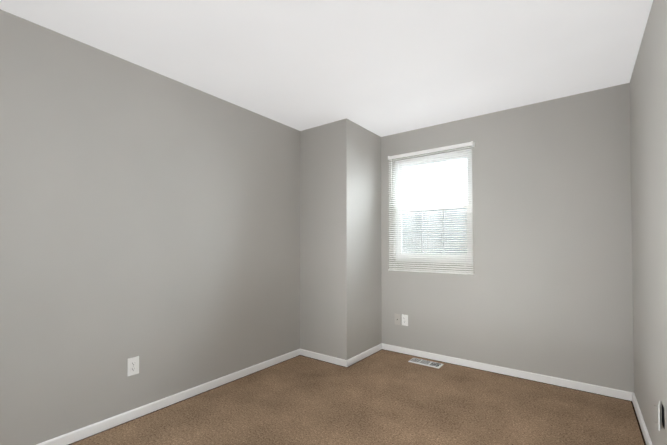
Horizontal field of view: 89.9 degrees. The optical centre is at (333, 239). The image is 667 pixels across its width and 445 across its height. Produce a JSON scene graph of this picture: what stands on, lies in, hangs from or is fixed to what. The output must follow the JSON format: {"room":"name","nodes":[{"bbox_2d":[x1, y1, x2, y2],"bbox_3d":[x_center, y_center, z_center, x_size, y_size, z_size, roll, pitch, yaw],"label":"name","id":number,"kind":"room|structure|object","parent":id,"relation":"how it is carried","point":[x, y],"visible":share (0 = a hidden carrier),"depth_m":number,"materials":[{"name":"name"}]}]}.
{"room":"empty bedroom","nodes":[
{"label":"empty bedroom","id":0,"kind":"room"},
{"bbox_2d":[0,9,299,444],"bbox_3d":[-1.376,0.003,2.409,0.140,2.440,4.899,-1,-1,37],"label":"wall","id":1,"kind":"structure","parent":0,"point":[150,218],"depth_m":2.25,"materials":[{"name":"grey paint"}]},
{"bbox_2d":[127,356,138,376],"bbox_3d":[-1.367,0.863,2.282,0.009,0.120,0.074,-1,-1,37],"label":"outlet","id":2,"kind":"object","parent":1,"relation":"attached to","point":[133,366],"visible":1,"depth_m":2.28,"materials":[{"name":"white plastic"}]},
{"bbox_2d":[36,349,299,444],"bbox_3d":[-1.526,1.185,2.059,0.013,0.064,3.910,-1,-1,37],"label":"baseboard","id":3,"kind":"structure","parent":1,"relation":"attached to","point":[89,430],"depth_m":2.40,"materials":[{"name":"white wood"}]},
{"bbox_2d":[0,0,652,136],"bbox_3d":[-0.207,-1.272,1.559,3.057,0.080,4.899,-1,-1,37],"label":"ceiling","id":4,"kind":"structure","parent":0,"point":[381,68],"depth_m":2.14,"materials":[{"name":"white paint"}]},
{"bbox_2d":[300,118,381,359],"bbox_3d":[0.094,0.026,3.751,0.614,2.440,0.709,-1,-1,37],"label":"wall","id":5,"kind":"structure","parent":0,"point":[340,249],"depth_m":3.48,"materials":[{"name":"grey paint"}]},
{"bbox_2d":[300,349,343,365],"bbox_3d":[-0.116,1.208,3.437,0.570,0.064,0.013,-1,-1,37],"label":"baseboard","id":6,"kind":"structure","parent":5,"relation":"attached to","point":[326,358],"depth_m":3.43,"materials":[{"name":"white wood"}]},
{"bbox_2d":[344,343,383,366],"bbox_3d":[0.333,1.210,3.527,0.013,0.064,0.693,-1,-1,37],"label":"baseboard","id":7,"kind":"structure","parent":5,"relation":"attached to","point":[373,350],"depth_m":3.49,"materials":[{"name":"white wood"}]},
{"bbox_2d":[71,350,643,444],"bbox_3d":[-0.207,1.238,1.516,3.057,0.060,4.899,-1,-1,37],"label":"floor","id":8,"kind":"structure","parent":0,"point":[383,397],"depth_m":2.37,"materials":[{"name":"carpet"}]},
{"bbox_2d":[408,358,443,368],"bbox_3d":[0.926,1.232,3.361,0.320,0.014,0.140,-1,-1,37],"label":"air vent register","id":9,"kind":"object","parent":8,"relation":"on","point":[426,363],"visible":1,"depth_m":3.35,"materials":[{"name":"white metal"}]},
{"bbox_2d":[381,83,633,392],"bbox_3d":[1.215,0.020,3.446,2.777,2.440,0.140,-1,-1,37],"label":"wall","id":10,"kind":"structure","parent":0,"point":[546,288],"depth_m":2.93,"materials":[{"name":"grey paint"}]},
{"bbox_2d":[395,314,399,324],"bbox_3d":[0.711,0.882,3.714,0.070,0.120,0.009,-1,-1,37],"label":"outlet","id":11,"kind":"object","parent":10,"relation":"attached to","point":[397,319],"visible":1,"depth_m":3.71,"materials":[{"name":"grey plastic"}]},
{"bbox_2d":[402,314,407,325],"bbox_3d":[0.781,0.879,3.661,0.074,0.120,0.009,-1,-1,37],"label":"outlet","id":12,"kind":"object","parent":10,"relation":"attached to","point":[404,320],"visible":1,"depth_m":3.66,"materials":[{"name":"white plastic"}]},
{"bbox_2d":[395,148,472,263],"bbox_3d":[1.070,-0.332,3.589,0.846,1.150,0.082,-1,-1,37],"label":"window","id":13,"kind":"structure","parent":10,"relation":"in","point":[424,162],"depth_m":3.58,"materials":[{"name":"white plastic"}]},
{"bbox_2d":[388,141,474,274],"bbox_3d":[0.989,-0.302,3.485,0.907,1.282,0.076,-1,-1,37],"label":"window blind","id":14,"kind":"object","parent":13,"relation":"attached to","point":[403,252],"visible":0.96,"depth_m":3.44,"materials":[{"name":"white plastic"}]},
{"bbox_2d":[384,344,627,399],"bbox_3d":[1.409,1.204,3.185,2.146,0.064,0.013,-1,-1,37],"label":"baseboard","id":15,"kind":"structure","parent":10,"relation":"attached to","point":[601,390],"depth_m":3.00,"materials":[{"name":"white wood"}]},
{"bbox_2d":[630,0,666,444],"bbox_3d":[0.963,-0.027,0.666,0.140,2.440,4.899,-1,-1,37],"label":"wall","id":16,"kind":"structure","parent":0,"point":[648,113],"depth_m":1.85,"materials":[{"name":"grey paint"}]},
{"bbox_2d":[628,392,651,444],"bbox_3d":[0.901,1.162,0.692,0.013,0.064,4.619,-1,-1,37],"label":"baseboard","id":17,"kind":"structure","parent":16,"relation":"attached to","point":[631,396],"depth_m":2.20,"materials":[{"name":"white wood"}]},
{"bbox_2d":[654,401,664,430],"bbox_3d":[1.580,0.851,1.622,0.031,0.120,0.073,-1,-1,37],"label":"electrical outlet box","id":18,"kind":"object","parent":16,"relation":"attached to","point":[659,414],"visible":1,"depth_m":1.60,"materials":[{"name":"white plastic"}]},
{"label":"outside","id":19,"kind":"structure","parent":0,"visible":0},
{"bbox_2d":[402,158,467,254],"bbox_3d":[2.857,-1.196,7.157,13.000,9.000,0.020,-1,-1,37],"label":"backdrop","id":20,"kind":"structure","parent":19,"point":[435,179],"depth_m":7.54,"materials":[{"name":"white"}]}
]}

